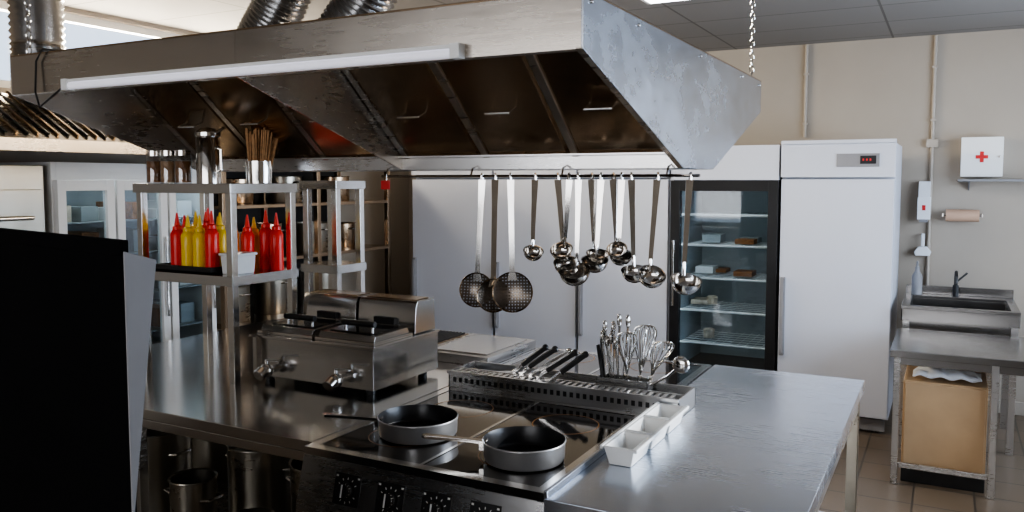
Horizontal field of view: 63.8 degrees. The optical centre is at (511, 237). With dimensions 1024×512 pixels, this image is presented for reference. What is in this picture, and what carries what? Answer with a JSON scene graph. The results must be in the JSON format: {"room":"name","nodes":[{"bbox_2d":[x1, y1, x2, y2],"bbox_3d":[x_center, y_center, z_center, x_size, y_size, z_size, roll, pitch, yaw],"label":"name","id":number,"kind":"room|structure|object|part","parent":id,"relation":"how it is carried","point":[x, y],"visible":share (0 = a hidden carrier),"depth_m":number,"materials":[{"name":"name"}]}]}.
{"room":"commercial kitchen","nodes":[
{"label":"commercial kitchen","id":0,"kind":"room"},
{"bbox_2d":[0,0,409,294],"bbox_3d":[-3.190,-0.011,4.822,0.150,3.050,8.700,2,5,28],"label":"wall","id":1,"kind":"structure","parent":0,"point":[374,232],"depth_m":8.05,"materials":[{"name":"paint"}]},
{"bbox_2d":[0,91,147,154],"bbox_3d":[-2.190,-0.674,5.321,1.095,0.323,3.400,2,5,28],"label":"extractor hood","id":2,"kind":"object","parent":1,"relation":"attached to","point":[24,126],"visible":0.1,"depth_m":4.15,"materials":[{"name":"metal"}]},
{"bbox_2d":[6,0,65,90],"bbox_3d":[-2.635,-1.096,4.564,0.280,0.630,0.280,2,5,28],"label":"flexible duct","id":3,"kind":"object","parent":2,"relation":"on","point":[47,28],"visible":0.4,"depth_m":4.45,"materials":[{"name":"metal"}]},
{"bbox_2d":[0,0,180,87],"bbox_3d":[-2.481,-1.236,6.061,0.060,0.520,2.700,2,5,28],"label":"window","id":4,"kind":"structure","parent":1,"relation":"in","point":[69,18],"depth_m":5.53,"materials":[{"name":"white glass"}]},
{"bbox_2d":[62,0,1023,51],"bbox_3d":[-0.144,-1.370,3.103,6.750,0.100,8.700,2,5,28],"label":"ceiling","id":5,"kind":"structure","parent":0,"point":[708,25],"depth_m":5.51,"materials":[{"name":"white plastic"}]},
{"bbox_2d":[24,0,32,53],"bbox_3d":[-1.925,-1.026,3.259,0.040,0.608,0.039,2,5,28],"label":"chain","id":6,"kind":"object","parent":5,"relation":"hanging from","point":[28,6],"visible":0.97,"depth_m":3.27,"materials":[{"name":"metal"}]},
{"bbox_2d":[641,0,684,3],"bbox_3d":[0.932,-1.397,4.543,0.600,0.043,0.650,2,5,28],"label":"ceiling light panel","id":7,"kind":"object","parent":5,"relation":"in","point":[645,1],"depth_m":4.87,"materials":[{"name":"white plastic"}]},
{"bbox_2d":[749,0,755,75],"bbox_3d":[1.186,-1.081,4.050,0.040,0.608,0.039,2,5,28],"label":"chain","id":8,"kind":"object","parent":5,"relation":"hanging from","point":[752,7],"visible":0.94,"depth_m":4.05,"materials":[{"name":"metal"}]},
{"bbox_2d":[10,0,760,177],"bbox_3d":[-0.344,-0.508,3.673,2.540,0.481,2.250,2,5,28],"label":"extractor hood","id":9,"kind":"object","parent":8,"relation":"hanging from","point":[538,84],"depth_m":3.03,"materials":[{"name":"metal"}]},
{"bbox_2d":[34,48,60,107],"bbox_3d":[-1.735,-0.611,3.169,0.175,0.228,0.136,2,5,28],"label":"cable","id":10,"kind":"object","parent":9,"relation":"attached to","point":[43,49],"visible":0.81,"depth_m":3.15,"materials":[{"name":"black plastic"}]},
{"bbox_2d":[61,42,464,90],"bbox_3d":[-0.907,-0.543,2.673,1.740,0.041,0.034,2,5,28],"label":"tube light","id":11,"kind":"object","parent":9,"relation":"attached to","point":[456,51],"visible":1,"depth_m":2.57,"materials":[{"name":"white plastic"}]},
{"bbox_2d":[237,0,310,28],"bbox_3d":[-1.164,-1.107,4.063,0.548,0.665,0.260,2,5,28],"label":"flexible duct","id":12,"kind":"object","parent":9,"relation":"attached to","point":[258,12],"visible":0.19,"depth_m":3.96,"materials":[{"name":"metal"}]},
{"bbox_2d":[318,0,396,18],"bbox_3d":[-0.696,-1.087,3.815,0.589,0.669,0.260,2,5,28],"label":"flexible duct","id":13,"kind":"object","parent":9,"relation":"attached to","point":[335,8],"visible":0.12,"depth_m":3.72,"materials":[{"name":"metal"}]},
{"bbox_2d":[381,174,389,188],"bbox_3d":[-0.535,-0.236,3.485,0.045,0.063,0.008,2,5,28],"label":"tag","id":14,"kind":"object","parent":9,"relation":"hanging from","point":[384,184],"visible":1,"depth_m":3.48,"materials":[{"name":"plastic"}]},
{"bbox_2d":[459,173,492,306],"bbox_3d":[-0.142,0.010,3.299,0.140,0.541,0.032,1,4,12],"label":"skimmer","id":15,"kind":"object","parent":9,"relation":"hanging from","point":[477,276],"visible":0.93,"depth_m":3.31,"materials":[{"name":"metal"}]},
{"bbox_2d":[476,173,509,312],"bbox_3d":[-0.074,0.021,3.266,0.136,0.557,0.033,0,4,-4],"label":"skimmer","id":16,"kind":"object","parent":9,"relation":"hanging from","point":[494,183],"visible":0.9,"depth_m":3.27,"materials":[{"name":"metal"}]},
{"bbox_2d":[492,173,532,312],"bbox_3d":[0.002,0.021,3.235,0.162,0.552,0.034,0,4,1],"label":"skimmer","id":17,"kind":"object","parent":9,"relation":"hanging from","point":[512,275],"visible":1,"depth_m":3.25,"materials":[{"name":"metal"}]},
{"bbox_2d":[523,172,543,260],"bbox_3d":[0.081,-0.079,3.148,0.078,0.341,0.074,-3,5,-33],"label":"ladle","id":18,"kind":"object","parent":9,"relation":"hanging from","point":[532,252],"visible":1,"depth_m":3.18,"materials":[{"name":"metal"}]},
{"bbox_3d":[0.062,-0.259,3.206,1.370,0.050,0.061,2,5,28],"label":"hanging rail","id":19,"kind":"part","parent":9,"relation":"part of","materials":[{"name":"silver metal"}]},
{"bbox_2d":[550,172,572,260],"bbox_3d":[0.189,-0.079,3.092,0.087,0.333,0.082,2,5,28],"label":"ladle","id":20,"kind":"object","parent":9,"relation":"hanging from","point":[561,251],"visible":1,"depth_m":3.12,"materials":[{"name":"metal"}]},
{"bbox_2d":[553,172,579,275],"bbox_3d":[0.207,-0.050,3.103,0.101,0.393,0.093,0,4,-2],"label":"ladle","id":21,"kind":"object","parent":9,"relation":"hanging from","point":[558,187],"visible":0.78,"depth_m":3.13,"materials":[{"name":"metal"}]},
{"bbox_2d":[558,172,589,285],"bbox_3d":[0.234,-0.031,3.055,0.120,0.425,0.114,2,5,28],"label":"ladle","id":22,"kind":"object","parent":9,"relation":"hanging from","point":[581,276],"visible":0.94,"depth_m":3.09,"materials":[{"name":"metal"}]},
{"bbox_2d":[581,172,608,272],"bbox_3d":[0.306,-0.055,3.020,0.101,0.372,0.102,2,5,28],"label":"ladle","id":23,"kind":"object","parent":9,"relation":"hanging from","point":[587,264],"visible":0.9,"depth_m":3.05,"materials":[{"name":"metal"}]},
{"bbox_2d":[586,172,608,264],"bbox_3d":[0.316,-0.070,3.041,0.090,0.344,0.084,2,5,28],"label":"ladle","id":24,"kind":"object","parent":9,"relation":"hanging from","point":[591,183],"visible":0.97,"depth_m":3.07,"materials":[{"name":"metal"}]},
{"bbox_2d":[606,172,627,258],"bbox_3d":[0.382,-0.080,2.990,0.075,0.318,0.069,0,4,-7],"label":"ladle","id":25,"kind":"object","parent":9,"relation":"hanging from","point":[618,249],"visible":1,"depth_m":3.02,"materials":[{"name":"metal"}]},
{"bbox_2d":[609,172,632,265],"bbox_3d":[0.399,-0.068,3.002,0.087,0.343,0.080,0,4,5],"label":"ladle","id":26,"kind":"object","parent":9,"relation":"hanging from","point":[626,259],"visible":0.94,"depth_m":3.03,"materials":[{"name":"metal"}]},
{"bbox_2d":[621,172,647,282],"bbox_3d":[0.442,-0.035,2.961,0.096,0.402,0.093,2,5,28],"label":"ladle","id":27,"kind":"object","parent":9,"relation":"hanging from","point":[629,272],"visible":0.88,"depth_m":3.00,"materials":[{"name":"metal"}]},
{"bbox_2d":[638,172,665,287],"bbox_3d":[0.497,-0.026,2.917,0.101,0.414,0.089,-1,4,-7],"label":"ladle","id":28,"kind":"object","parent":9,"relation":"hanging from","point":[655,276],"visible":1,"depth_m":2.95,"materials":[{"name":"metal"}]},
{"bbox_2d":[670,172,701,294],"bbox_3d":[0.608,-0.014,2.857,0.109,0.430,0.112,2,5,28],"label":"ladle","id":29,"kind":"object","parent":9,"relation":"hanging from","point":[683,283],"visible":1,"depth_m":2.90,"materials":[{"name":"metal"}]},
{"bbox_2d":[408,28,1023,401],"bbox_3d":[1.934,-0.171,7.103,7.050,3.050,0.150,2,5,28],"label":"wall","id":30,"kind":"structure","parent":0,"point":[874,88],"depth_m":6.31,"materials":[{"name":"paint"}]},
{"bbox_2d":[802,45,808,136],"bbox_3d":[2.389,-1.189,6.684,0.040,0.740,0.034,2,5,28],"label":"conduit","id":31,"kind":"object","parent":30,"relation":"attached to","point":[806,73],"visible":1,"depth_m":6.67,"materials":[{"name":"beige plastic"}]},
{"bbox_2d":[914,234,930,255],"bbox_3d":[3.164,0.053,6.332,0.117,0.170,0.079,2,5,28],"label":"brush","id":32,"kind":"object","parent":30,"relation":"attached to","point":[922,250],"visible":1,"depth_m":6.31,"materials":[{"name":"plastic"}]},
{"bbox_2d":[917,181,930,221],"bbox_3d":[3.155,-0.275,6.292,0.090,0.310,0.119,2,5,28],"label":"soap dispenser","id":33,"kind":"object","parent":30,"relation":"attached to","point":[924,199],"visible":1,"depth_m":6.26,"materials":[{"name":"plastic"}]},
{"bbox_2d":[925,35,937,284],"bbox_3d":[3.209,-0.560,6.288,0.080,1.940,0.039,2,5,28],"label":"conduit","id":34,"kind":"object","parent":30,"relation":"attached to","point":[932,142],"visible":0.73,"depth_m":6.27,"materials":[{"name":"beige plastic"}]},
{"bbox_2d":[942,209,982,221],"bbox_3d":[3.383,-0.166,6.175,0.266,0.090,0.124,2,5,28],"label":"paper towel roll","id":35,"kind":"object","parent":30,"relation":"attached to","point":[951,214],"visible":1,"depth_m":6.13,"materials":[{"name":"paper"}]},
{"bbox_2d":[958,179,1023,190],"bbox_3d":[3.718,-0.377,5.916,0.900,0.085,0.239,2,5,28],"label":"wall shelf","id":36,"kind":"object","parent":30,"relation":"attached to","point":[968,180],"visible":1,"depth_m":5.93,"materials":[{"name":"silver metal"}]},
{"bbox_2d":[960,137,1003,176],"bbox_3d":[3.476,-0.596,6.084,0.270,0.290,0.144,2,5,28],"label":"first aid kit","id":37,"kind":"object","parent":36,"relation":"on","point":[980,156],"visible":1,"depth_m":6.03,"materials":[{"name":"white plastic"}]},
{"bbox_2d":[998,400,1023,415],"bbox_3d":[1.895,1.205,7.126,6.748,0.099,0.014,2,5,28],"label":"baseboard","id":38,"kind":"structure","parent":30,"relation":"attached to","point":[1019,406],"depth_m":6.12,"materials":[{"name":"beige plastic"}]},
{"bbox_2d":[819,402,1023,511],"bbox_3d":[-0.144,1.573,3.309,6.750,0.100,8.700,2,5,28],"label":"floor","id":39,"kind":"structure","parent":0,"point":[875,493],"depth_m":4.71,"materials":[{"name":"tile"}]},
{"bbox_2d":[0,165,44,231],"bbox_3d":[-2.980,0.538,4.271,0.672,1.830,0.860,2,5,28],"label":"tall cabinet","id":40,"kind":"object","parent":39,"relation":"on","point":[21,186],"visible":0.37,"depth_m":4.35,"materials":[{"name":"white metal"}]},
{"bbox_2d":[0,228,155,511],"bbox_3d":[-1.121,0.797,1.929,1.105,1.640,0.450,3,5,39],"label":"panel","id":41,"kind":"object","parent":39,"relation":"on","point":[76,310],"visible":1,"depth_m":1.68,"materials":[{"name":"paint"}]},
{"bbox_2d":[0,162,216,343],"bbox_3d":[-2.503,0.466,5.170,0.667,1.850,1.100,2,5,28],"label":"refrigerator","id":42,"kind":"object","parent":39,"relation":"on","point":[81,198],"visible":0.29,"depth_m":5.11,"materials":[{"name":"white metal"}]},
{"bbox_2d":[213,171,390,330],"bbox_3d":[-1.782,0.361,6.595,0.600,1.860,1.900,2,5,28],"label":"storage rack","id":43,"kind":"object","parent":39,"relation":"on","point":[319,208],"visible":0.14,"depth_m":6.60,"materials":[{"name":"metal"}]},
{"bbox_2d":[216,284,250,323],"bbox_3d":[-2.087,0.477,6.027,0.331,0.258,0.342,-1,4,-18],"label":"stock pot","id":44,"kind":"object","parent":43,"relation":"in","point":[244,291],"visible":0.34,"depth_m":5.94,"materials":[{"name":"metal"}]},
{"bbox_2d":[217,178,253,203],"bbox_3d":[-2.040,-0.343,6.059,0.272,0.188,0.313,-2,4,-23],"label":"stock pot","id":45,"kind":"object","parent":43,"relation":"in","point":[242,198],"visible":0.28,"depth_m":5.96,"materials":[{"name":"metal"}]},
{"bbox_2d":[238,230,242,250],"bbox_3d":[-2.087,0.053,5.998,0.272,0.208,0.313,-2,4,-23],"label":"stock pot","id":46,"kind":"object","parent":43,"relation":"in","point":[239,231],"visible":0.09,"depth_m":5.95,"materials":[{"name":"metal"}]},
{"bbox_2d":[250,222,284,230],"bbox_3d":[-1.899,0.008,6.349,0.252,0.248,0.303,-2,4,-26],"label":"stock pot","id":47,"kind":"object","parent":43,"relation":"in","point":[258,224],"visible":0.22,"depth_m":6.25,"materials":[{"name":"metal"}]},
{"bbox_2d":[253,279,286,313],"bbox_3d":[-1.876,0.424,6.422,0.292,0.308,0.323,-2,4,-21],"label":"stock pot","id":48,"kind":"object","parent":43,"relation":"in","point":[270,297],"visible":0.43,"depth_m":6.30,"materials":[{"name":"metal"}]},
{"bbox_2d":[265,176,301,202],"bbox_3d":[-1.805,-0.383,6.498,0.292,0.208,0.323,-2,4,-21],"label":"stock pot","id":49,"kind":"object","parent":43,"relation":"in","point":[269,197],"visible":0.51,"depth_m":6.38,"materials":[{"name":"metal"}]},
{"bbox_2d":[296,221,327,250],"bbox_3d":[-1.665,-0.013,6.790,0.312,0.228,0.333,-1,4,-20],"label":"stock pot","id":50,"kind":"object","parent":43,"relation":"in","point":[299,225],"visible":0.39,"depth_m":6.67,"materials":[{"name":"metal"}]},
{"bbox_2d":[299,268,327,303],"bbox_3d":[-1.618,0.400,6.907,0.350,0.288,0.352,-1,4,-17],"label":"stock pot","id":51,"kind":"object","parent":43,"relation":"in","point":[301,274],"visible":0.14,"depth_m":6.77,"materials":[{"name":"metal"}]},
{"bbox_2d":[320,176,349,200],"bbox_3d":[-1.524,-0.420,7.027,0.272,0.208,0.313,-2,4,-23],"label":"stock pot","id":52,"kind":"object","parent":43,"relation":"in","point":[344,193],"visible":0.43,"depth_m":6.93,"materials":[{"name":"metal"}]},
{"bbox_2d":[341,222,354,246],"bbox_3d":[-1.477,-0.027,7.143,0.312,0.208,0.232,2,5,28],"label":"stock pot","id":53,"kind":"object","parent":43,"relation":"in","point":[347,228],"visible":0.44,"depth_m":7.06,"materials":[{"name":"metal"}]},
{"bbox_2d":[136,319,539,511],"bbox_3d":[-1.083,1.035,3.976,1.870,0.880,1.740,2,5,28],"label":"work table","id":54,"kind":"object","parent":39,"relation":"on","point":[189,392],"visible":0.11,"depth_m":3.25,"materials":[{"name":"silver metal"}]},
{"bbox_2d":[147,428,191,511],"bbox_3d":[-1.601,1.042,3.674,0.331,0.408,0.343,-1,4,-18],"label":"stock pot","id":55,"kind":"object","parent":54,"relation":"on","point":[169,454],"visible":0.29,"depth_m":3.55,"materials":[{"name":"metal"}]},
{"bbox_2d":[164,468,223,511],"bbox_3d":[-1.288,1.116,3.330,0.272,0.308,0.192,2,5,28],"label":"stock pot","id":56,"kind":"object","parent":54,"relation":"on","point":[194,489],"visible":1,"depth_m":3.27,"materials":[{"name":"metal"}]},
{"bbox_2d":[191,438,227,479],"bbox_3d":[-1.505,0.990,4.278,0.370,0.428,0.370,-1,4,-17],"label":"stock pot","id":57,"kind":"object","parent":54,"relation":"on","point":[205,454],"visible":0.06,"depth_m":4.11,"materials":[{"name":"metal"}]},
{"bbox_2d":[132,183,298,383],"bbox_3d":[-1.361,0.178,3.804,0.619,0.855,0.404,2,5,28],"label":"shelf","id":58,"kind":"object","parent":54,"relation":"on","point":[232,280],"visible":0.77,"depth_m":3.64,"materials":[{"name":"metal"}]},
{"bbox_2d":[146,151,160,181],"bbox_3d":[-1.645,-0.324,3.783,0.074,0.148,0.074,2,5,28],"label":"spice jar","id":59,"kind":"object","parent":58,"relation":"on","point":[153,167],"visible":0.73,"depth_m":3.75,"materials":[{"name":"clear glass"}]},
{"bbox_2d":[160,151,175,182],"bbox_3d":[-1.570,-0.322,3.755,0.074,0.148,0.074,2,5,28],"label":"spice jar","id":60,"kind":"object","parent":58,"relation":"on","point":[167,167],"visible":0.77,"depth_m":3.73,"materials":[{"name":"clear glass"}]},
{"bbox_2d":[175,150,190,182],"bbox_3d":[-1.490,-0.320,3.724,0.074,0.148,0.074,2,5,28],"label":"spice jar","id":61,"kind":"object","parent":58,"relation":"on","point":[182,168],"visible":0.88,"depth_m":3.70,"materials":[{"name":"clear glass"}]},
{"bbox_2d":[156,262,222,274],"bbox_3d":[-1.423,0.135,3.731,0.360,0.030,0.180,2,5,28],"label":"serving tray","id":62,"kind":"object","parent":58,"relation":"on","point":[160,266],"visible":0.5,"depth_m":3.63,"materials":[{"name":"plastic"}]},
{"bbox_2d":[170,213,182,264],"bbox_3d":[-1.519,0.014,3.734,0.062,0.253,0.062,2,5,28],"label":"squeeze bottle","id":63,"kind":"object","parent":62,"relation":"on","point":[175,235],"visible":0.8,"depth_m":3.71,"materials":[{"name":"red plastic"}]},
{"bbox_2d":[182,215,185,229],"bbox_3d":[-1.520,0.015,3.820,0.062,0.238,0.062,2,5,28],"label":"squeeze bottle","id":64,"kind":"object","parent":62,"relation":"on","point":[184,217],"visible":0.14,"depth_m":3.81,"materials":[{"name":"red plastic"}]},
{"bbox_2d":[181,215,193,265],"bbox_3d":[-1.456,0.021,3.695,0.062,0.244,0.062,2,5,28],"label":"squeeze bottle","id":65,"kind":"object","parent":62,"relation":"on","point":[186,236],"visible":0.78,"depth_m":3.67,"materials":[{"name":"yellow plastic"}]},
{"bbox_2d":[191,212,197,231],"bbox_3d":[-1.453,0.010,3.784,0.062,0.254,0.062,2,5,28],"label":"squeeze bottle","id":66,"kind":"object","parent":62,"relation":"on","point":[194,225],"visible":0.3,"depth_m":3.77,"materials":[{"name":"yellow plastic"}]},
{"bbox_2d":[192,215,204,266],"bbox_3d":[-1.389,0.023,3.660,0.062,0.245,0.062,2,5,28],"label":"squeeze bottle","id":67,"kind":"object","parent":62,"relation":"on","point":[198,238],"visible":0.83,"depth_m":3.64,"materials":[{"name":"yellow plastic"}]},
{"bbox_2d":[203,208,209,230],"bbox_3d":[-1.383,0.002,3.746,0.062,0.275,0.062,2,5,28],"label":"squeeze bottle","id":68,"kind":"object","parent":62,"relation":"on","point":[206,222],"visible":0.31,"depth_m":3.73,"materials":[{"name":"red plastic"}]},
{"bbox_2d":[204,211,219,267],"bbox_3d":[-1.325,0.014,3.631,0.062,0.267,0.062,2,5,28],"label":"squeeze bottle","id":69,"kind":"object","parent":62,"relation":"on","point":[211,235],"visible":0.8,"depth_m":3.61,"materials":[{"name":"red plastic"}]},
{"bbox_2d":[216,212,225,265],"bbox_3d":[-1.316,0.014,3.711,0.062,0.256,0.062,2,5,28],"label":"squeeze bottle","id":70,"kind":"object","parent":62,"relation":"on","point":[220,227],"visible":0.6,"depth_m":3.69,"materials":[{"name":"yellow plastic"}]},
{"bbox_2d":[194,126,224,182],"bbox_3d":[-1.336,-0.367,3.661,0.160,0.252,0.112,2,5,28],"label":"canister","id":71,"kind":"object","parent":58,"relation":"on","point":[209,159],"visible":0.92,"depth_m":3.63,"materials":[{"name":"silver metal"}]},
{"bbox_2d":[218,251,257,274],"bbox_3d":[-1.205,0.112,3.619,0.110,0.092,0.126,2,5,28],"label":"food container","id":72,"kind":"object","parent":58,"relation":"on","point":[246,260],"visible":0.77,"depth_m":3.59,"materials":[{"name":"plastic"}]},
{"bbox_2d":[237,230,239,250],"bbox_3d":[-1.292,0.014,3.800,0.062,0.262,0.062,2,5,28],"label":"squeeze bottle","id":73,"kind":"object","parent":58,"relation":"on","point":[237,230],"visible":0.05,"depth_m":3.79,"materials":[{"name":"yellow plastic"}]},
{"bbox_2d":[240,215,254,269],"bbox_3d":[-1.210,0.021,3.763,0.062,0.253,0.062,2,5,28],"label":"squeeze bottle","id":74,"kind":"object","parent":58,"relation":"on","point":[247,236],"visible":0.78,"depth_m":3.74,"materials":[{"name":"red plastic"}]},
{"bbox_2d":[251,217,259,267],"bbox_3d":[-1.206,0.023,3.846,0.062,0.238,0.062,2,5,28],"label":"squeeze bottle","id":75,"kind":"object","parent":58,"relation":"on","point":[255,230],"visible":0.51,"depth_m":3.83,"materials":[{"name":"yellow plastic"}]},
{"bbox_2d":[245,128,277,182],"bbox_3d":[-1.127,-0.369,3.701,0.148,0.250,0.132,2,5,28],"label":"utensil holder","id":76,"kind":"object","parent":58,"relation":"on","point":[261,149],"visible":0.95,"depth_m":3.66,"materials":[{"name":"metal"}]},
{"bbox_2d":[259,210,271,268],"bbox_3d":[-1.142,0.008,3.816,0.062,0.272,0.062,2,5,28],"label":"squeeze bottle","id":77,"kind":"object","parent":58,"relation":"on","point":[264,233],"visible":0.9,"depth_m":3.79,"materials":[{"name":"red plastic"}]},
{"bbox_2d":[270,213,283,269],"bbox_3d":[-1.082,0.016,3.780,0.062,0.260,0.062,2,5,28],"label":"squeeze bottle","id":78,"kind":"object","parent":58,"relation":"on","point":[276,234],"visible":1,"depth_m":3.76,"materials":[{"name":"red plastic"}]},
{"bbox_2d":[226,445,290,511],"bbox_3d":[-1.063,1.031,3.534,0.312,0.450,0.333,-1,4,-20],"label":"stock pot","id":79,"kind":"object","parent":54,"relation":"on","point":[256,479],"visible":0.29,"depth_m":3.40,"materials":[{"name":"metal"}]},
{"bbox_2d":[286,459,302,511],"bbox_3d":[-0.710,1.067,3.178,0.292,0.428,0.323,-2,4,-21],"label":"stock pot","id":80,"kind":"object","parent":54,"relation":"on","point":[295,466],"visible":0.23,"depth_m":3.09,"materials":[{"name":"metal"}]},
{"bbox_2d":[299,181,365,295],"bbox_3d":[-0.925,0.139,4.266,0.244,0.867,0.234,2,5,28],"label":"shelf","id":81,"kind":"object","parent":54,"relation":"on","point":[334,266],"visible":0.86,"depth_m":4.20,"materials":[{"name":"metal"}]},
{"bbox_2d":[249,289,438,394],"bbox_3d":[-0.759,0.446,3.592,0.675,0.349,0.581,2,5,28],"label":"fryer","id":82,"kind":"object","parent":54,"relation":"on","point":[370,342],"visible":1,"depth_m":3.50,"materials":[{"name":"silver metal"}]},
{"bbox_2d":[438,330,535,363],"bbox_3d":[-0.316,0.549,4.215,0.730,0.055,0.500,2,5,28],"label":"griddle plate","id":83,"kind":"object","parent":54,"relation":"on","point":[453,347],"visible":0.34,"depth_m":4.07,"materials":[{"name":"metal"}]},
{"bbox_2d":[411,171,497,334],"bbox_3d":[-0.355,0.215,7.502,0.820,2.025,0.825,2,5,28],"label":"refrigerator","id":84,"kind":"object","parent":39,"relation":"on","point":[445,210],"visible":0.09,"depth_m":7.18,"materials":[{"name":"metal"}]},
{"bbox_2d":[296,387,639,511],"bbox_3d":[-0.102,1.110,2.863,0.870,0.886,0.930,2,5,28],"label":"electric range","id":85,"kind":"object","parent":39,"relation":"on","point":[351,469],"visible":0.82,"depth_m":2.60,"materials":[{"name":"metal"}]},
{"bbox_2d":[322,404,457,444],"bbox_3d":[-0.396,0.634,2.841,0.443,0.063,0.280,2,5,28],"label":"frying pan","id":86,"kind":"object","parent":85,"relation":"on","point":[406,424],"visible":0.97,"depth_m":2.81,"materials":[{"name":"metal"}]},
{"bbox_2d":[421,426,565,471],"bbox_3d":[-0.040,0.651,2.593,0.438,0.063,0.260,2,5,28],"label":"frying pan","id":87,"kind":"object","parent":85,"relation":"on","point":[515,448],"visible":1,"depth_m":2.57,"materials":[{"name":"metal"}]},
{"bbox_2d":[494,170,581,349],"bbox_3d":[0.355,0.241,7.125,0.750,2.025,0.825,2,5,28],"label":"refrigerator","id":88,"kind":"object","parent":39,"relation":"on","point":[550,318],"visible":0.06,"depth_m":6.78,"materials":[{"name":"metal"}]},
{"bbox_2d":[504,348,711,385],"bbox_3d":[0.386,1.046,3.779,0.870,0.886,0.710,2,5,28],"label":"electric range","id":89,"kind":"object","parent":39,"relation":"on","point":[589,365],"visible":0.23,"depth_m":3.79,"materials":[{"name":"metal"}]},
{"bbox_2d":[578,170,673,359],"bbox_3d":[1.031,0.266,6.766,0.740,2.025,0.825,2,5,28],"label":"refrigerator","id":90,"kind":"object","parent":39,"relation":"on","point":[605,294],"visible":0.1,"depth_m":6.42,"materials":[{"name":"metal"}]},
{"bbox_2d":[544,365,864,511],"bbox_3d":[0.812,1.096,2.948,0.655,0.902,1.860,2,5,28],"label":"work table","id":91,"kind":"object","parent":39,"relation":"on","point":[751,440],"depth_m":2.63,"materials":[{"name":"silver metal"}]},
{"bbox_2d":[447,361,694,416],"bbox_3d":[0.217,0.602,3.303,0.990,0.075,0.222,2,5,28],"label":"divider","id":92,"kind":"object","parent":91,"relation":"on","point":[570,387],"visible":0.95,"depth_m":3.23,"materials":[{"name":"metal"}]},
{"bbox_2d":[487,344,548,372],"bbox_3d":[0.006,0.505,3.424,0.292,0.128,0.050,1,4,9],"label":"spatula","id":93,"kind":"object","parent":92,"relation":"on","point":[544,347],"visible":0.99,"depth_m":3.40,"materials":[{"name":"black plastic"}]},
{"bbox_2d":[492,346,557,373],"bbox_3d":[0.040,0.507,3.394,0.302,0.127,0.048,1,4,10],"label":"spatula","id":94,"kind":"object","parent":92,"relation":"on","point":[554,349],"visible":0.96,"depth_m":3.37,"materials":[{"name":"black plastic"}]},
{"bbox_2d":[495,348,571,375],"bbox_3d":[0.087,0.509,3.357,0.322,0.126,0.044,1,4,12],"label":"spatula","id":95,"kind":"object","parent":92,"relation":"on","point":[541,367],"visible":0.89,"depth_m":3.34,"materials":[{"name":"metal"}]},
{"bbox_2d":[508,349,577,377],"bbox_3d":[0.112,0.511,3.329,0.312,0.126,0.046,1,4,11],"label":"spatula","id":96,"kind":"object","parent":92,"relation":"on","point":[574,352],"visible":0.96,"depth_m":3.31,"materials":[{"name":"black plastic"}]},
{"bbox_2d":[525,351,588,381],"bbox_3d":[0.160,0.515,3.288,0.292,0.128,0.050,1,4,9],"label":"spatula","id":97,"kind":"object","parent":92,"relation":"on","point":[585,354],"visible":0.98,"depth_m":3.27,"materials":[{"name":"black plastic"}]},
{"bbox_2d":[596,314,674,395],"bbox_3d":[0.480,0.465,3.203,0.304,0.325,0.118,2,5,28],"label":"bin","id":98,"kind":"object","parent":92,"relation":"on","point":[611,378],"visible":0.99,"depth_m":3.21,"materials":[{"name":"metal"}]},
{"bbox_2d":[649,356,689,385],"bbox_3d":[0.602,0.511,3.140,0.153,0.126,0.031,2,4,23],"label":"ladle","id":99,"kind":"object","parent":98,"relation":"in","point":[680,364],"visible":1,"depth_m":3.11,"materials":[{"name":"silver metal"}]},
{"bbox_2d":[600,402,688,466],"bbox_3d":[0.452,0.649,2.734,0.120,0.062,0.560,2,5,28],"label":"tray","id":100,"kind":"object","parent":91,"relation":"on","point":[628,445],"visible":1,"depth_m":2.65,"materials":[{"name":"plastic"}]},
{"bbox_2d":[668,145,782,370],"bbox_3d":[1.723,0.254,6.400,0.785,1.900,0.820,2,5,28],"label":"refrigerator","id":101,"kind":"object","parent":39,"relation":"on","point":[731,319],"visible":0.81,"depth_m":6.50,"materials":[{"name":"black glass"}]},
{"bbox_2d":[777,139,901,432],"bbox_3d":[2.406,0.317,6.037,0.735,2.025,0.825,2,5,28],"label":"refrigerator","id":102,"kind":"object","parent":39,"relation":"on","point":[840,199],"visible":0.74,"depth_m":5.69,"materials":[{"name":"metal"}]},
{"bbox_2d":[900,365,987,492],"bbox_3d":[2.587,1.109,4.929,0.425,0.600,0.625,2,5,28],"label":"trash bin","id":103,"kind":"object","parent":39,"relation":"on","point":[944,421],"visible":0.77,"depth_m":4.66,"materials":[{"name":"beige plastic"}]},
{"bbox_2d":[912,366,981,382],"bbox_3d":[2.506,0.761,4.735,0.350,0.104,0.200,2,5,28],"label":"trash bag","id":104,"kind":"object","parent":103,"relation":"on","point":[928,372],"visible":0.69,"depth_m":4.67,"materials":[{"name":"white plastic"}]},
{"bbox_2d":[890,328,1023,499],"bbox_3d":[2.794,1.023,4.827,1.020,0.785,0.800,2,5,28],"label":"side table","id":105,"kind":"object","parent":39,"relation":"on","point":[993,355],"visible":0.91,"depth_m":4.67,"materials":[{"name":"silver metal"}]},
{"bbox_2d":[901,284,1020,455],"bbox_3d":[3.057,0.868,5.652,0.680,0.980,0.720,2,5,28],"label":"basin","id":106,"kind":"object","parent":39,"relation":"on","point":[975,310],"visible":0.81,"depth_m":5.42,"materials":[{"name":"metal"}]},
{"bbox_2d":[911,261,921,293],"bbox_3d":[2.959,0.292,6.005,0.070,0.240,0.070,2,5,28],"label":"detergent bottle","id":107,"kind":"object","parent":106,"relation":"on","point":[916,287],"visible":1,"depth_m":5.98,"materials":[{"name":"white plastic"}]},
{"bbox_2d":[952,271,967,296],"bbox_3d":[3.164,0.330,5.801,0.095,0.192,0.192,2,5,28],"label":"tap","id":108,"kind":"object","parent":106,"relation":"on","point":[955,289],"visible":1,"depth_m":5.86,"materials":[{"name":"black metal"}]}
]}

